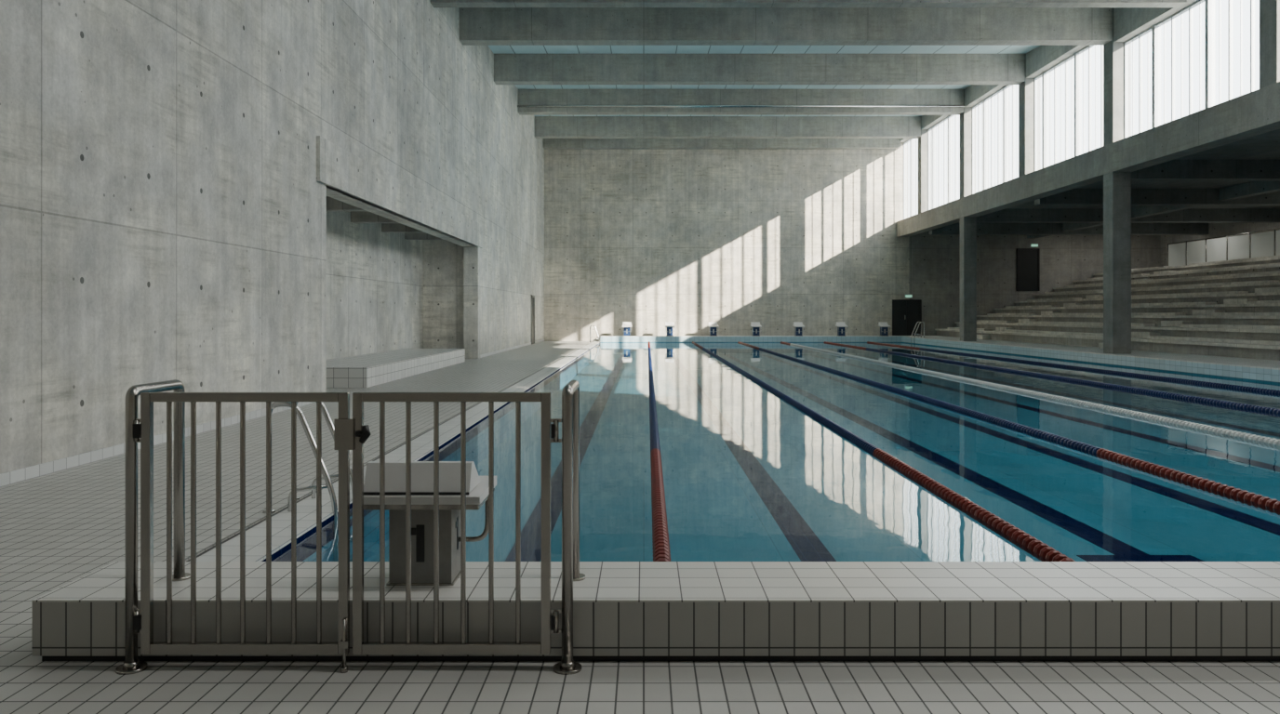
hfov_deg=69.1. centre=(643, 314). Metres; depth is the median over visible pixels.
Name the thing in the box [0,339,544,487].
baseboard
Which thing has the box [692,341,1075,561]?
lane rope
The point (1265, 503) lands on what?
lane rope
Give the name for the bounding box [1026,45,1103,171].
window
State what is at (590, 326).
pool ladder
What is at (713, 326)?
starting block
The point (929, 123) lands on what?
window
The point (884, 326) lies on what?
starting block
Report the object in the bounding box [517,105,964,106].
pipe
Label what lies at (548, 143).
ceiling beam
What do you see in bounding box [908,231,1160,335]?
wall
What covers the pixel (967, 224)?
concrete column
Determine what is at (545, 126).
ceiling beam
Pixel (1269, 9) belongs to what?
concrete column
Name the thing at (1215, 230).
wall
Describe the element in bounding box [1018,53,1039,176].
concrete column
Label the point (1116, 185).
concrete column
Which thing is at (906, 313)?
door
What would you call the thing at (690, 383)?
pool water
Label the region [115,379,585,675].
gate
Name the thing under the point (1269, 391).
lane rope
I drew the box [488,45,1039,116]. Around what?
ceiling
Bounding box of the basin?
[262,342,1279,561]
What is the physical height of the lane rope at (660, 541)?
0.110 m
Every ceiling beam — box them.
[429,0,1186,7]
[459,7,1112,45]
[493,53,1025,84]
[518,89,963,115]
[534,116,920,138]
[543,138,900,149]
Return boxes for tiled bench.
[326,348,464,387]
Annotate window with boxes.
[900,138,917,219]
[921,115,959,210]
[964,84,1017,194]
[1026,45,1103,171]
[1113,0,1254,137]
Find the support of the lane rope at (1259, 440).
on the pool water
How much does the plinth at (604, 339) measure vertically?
0.600 m
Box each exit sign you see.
[904,294,912,298]
[1029,243,1038,247]
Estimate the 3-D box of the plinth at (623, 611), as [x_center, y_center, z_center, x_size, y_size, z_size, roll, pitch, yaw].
[5.685,1.365,4.310,16.630,0.270,0.620,0,0,0]
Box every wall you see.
[0,0,544,474]
[544,143,908,341]
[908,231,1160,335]
[1160,223,1279,266]
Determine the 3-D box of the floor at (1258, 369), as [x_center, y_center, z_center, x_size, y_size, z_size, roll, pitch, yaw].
[21.500,1.500,22.600,15.000,0.600,59.200,0,0,0]
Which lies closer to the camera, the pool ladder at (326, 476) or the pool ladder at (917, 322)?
the pool ladder at (326, 476)
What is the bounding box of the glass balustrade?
[1167,228,1279,266]
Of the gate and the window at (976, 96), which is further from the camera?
the window at (976, 96)
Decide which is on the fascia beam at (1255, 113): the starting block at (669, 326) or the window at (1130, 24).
the window at (1130, 24)
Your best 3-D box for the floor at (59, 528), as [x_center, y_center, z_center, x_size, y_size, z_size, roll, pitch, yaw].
[3.200,1.650,22.600,21.600,0.300,59.200,0,0,0]
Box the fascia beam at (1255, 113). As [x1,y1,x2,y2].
[896,81,1279,237]
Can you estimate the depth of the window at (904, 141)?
51.03 m
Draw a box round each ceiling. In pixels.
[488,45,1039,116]
[929,128,1279,239]
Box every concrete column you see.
[918,116,931,213]
[960,88,976,341]
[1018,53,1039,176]
[1103,7,1131,354]
[1259,0,1279,88]
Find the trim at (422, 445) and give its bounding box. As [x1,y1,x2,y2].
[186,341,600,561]
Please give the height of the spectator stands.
3.565 m
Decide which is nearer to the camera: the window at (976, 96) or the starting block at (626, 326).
the window at (976, 96)
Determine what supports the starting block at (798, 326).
on the plinth at (604, 339)
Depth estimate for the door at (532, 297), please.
46.70 m
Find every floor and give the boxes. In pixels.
[0,341,1279,713]
[898,335,1279,382]
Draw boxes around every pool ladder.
[262,402,352,561]
[589,325,599,343]
[911,321,924,337]
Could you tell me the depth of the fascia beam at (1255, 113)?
27.28 m
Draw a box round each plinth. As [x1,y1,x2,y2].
[31,561,1279,661]
[600,335,901,342]
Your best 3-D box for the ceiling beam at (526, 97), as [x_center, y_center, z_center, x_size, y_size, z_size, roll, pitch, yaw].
[4.325,-9.530,41.600,19.850,1.100,0.560,0,0,0]
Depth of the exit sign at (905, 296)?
52.12 m
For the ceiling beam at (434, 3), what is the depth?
24.45 m
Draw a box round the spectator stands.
[934,255,1279,360]
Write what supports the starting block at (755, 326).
on the plinth at (604, 339)
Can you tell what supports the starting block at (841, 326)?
on the plinth at (604, 339)
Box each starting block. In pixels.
[363,461,496,586]
[622,322,631,336]
[665,322,674,336]
[707,322,719,336]
[750,322,761,336]
[792,322,804,336]
[835,322,848,336]
[878,322,891,336]
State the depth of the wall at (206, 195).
12.86 m
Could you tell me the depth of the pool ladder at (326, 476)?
7.04 m
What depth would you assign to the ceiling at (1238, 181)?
34.75 m
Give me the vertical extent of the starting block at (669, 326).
0.760 m
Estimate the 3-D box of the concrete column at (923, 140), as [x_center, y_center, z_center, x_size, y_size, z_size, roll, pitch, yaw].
[14.500,-7.685,48.000,0.560,4.970,0.600,0,0,0]
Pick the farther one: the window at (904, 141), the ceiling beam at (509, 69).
the window at (904, 141)
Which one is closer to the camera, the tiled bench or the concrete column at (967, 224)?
the tiled bench
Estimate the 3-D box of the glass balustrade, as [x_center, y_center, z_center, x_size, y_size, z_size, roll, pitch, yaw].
[26.600,-2.928,40.800,0.050,1.325,12.850,0,0,0]
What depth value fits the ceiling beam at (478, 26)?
28.22 m
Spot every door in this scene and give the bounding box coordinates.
[531,294,534,345]
[892,299,921,335]
[1016,248,1039,291]
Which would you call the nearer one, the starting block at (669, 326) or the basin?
the basin
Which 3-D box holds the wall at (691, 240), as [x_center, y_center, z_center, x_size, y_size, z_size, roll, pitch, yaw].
[4.400,-4.950,52.450,21.000,12.900,0.500,0,0,0]
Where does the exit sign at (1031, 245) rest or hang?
attached to the wall at (691, 240)
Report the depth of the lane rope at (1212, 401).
19.64 m
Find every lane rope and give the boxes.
[647,341,671,561]
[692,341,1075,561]
[737,341,1279,515]
[780,341,1279,449]
[823,341,1279,413]
[866,341,1279,394]

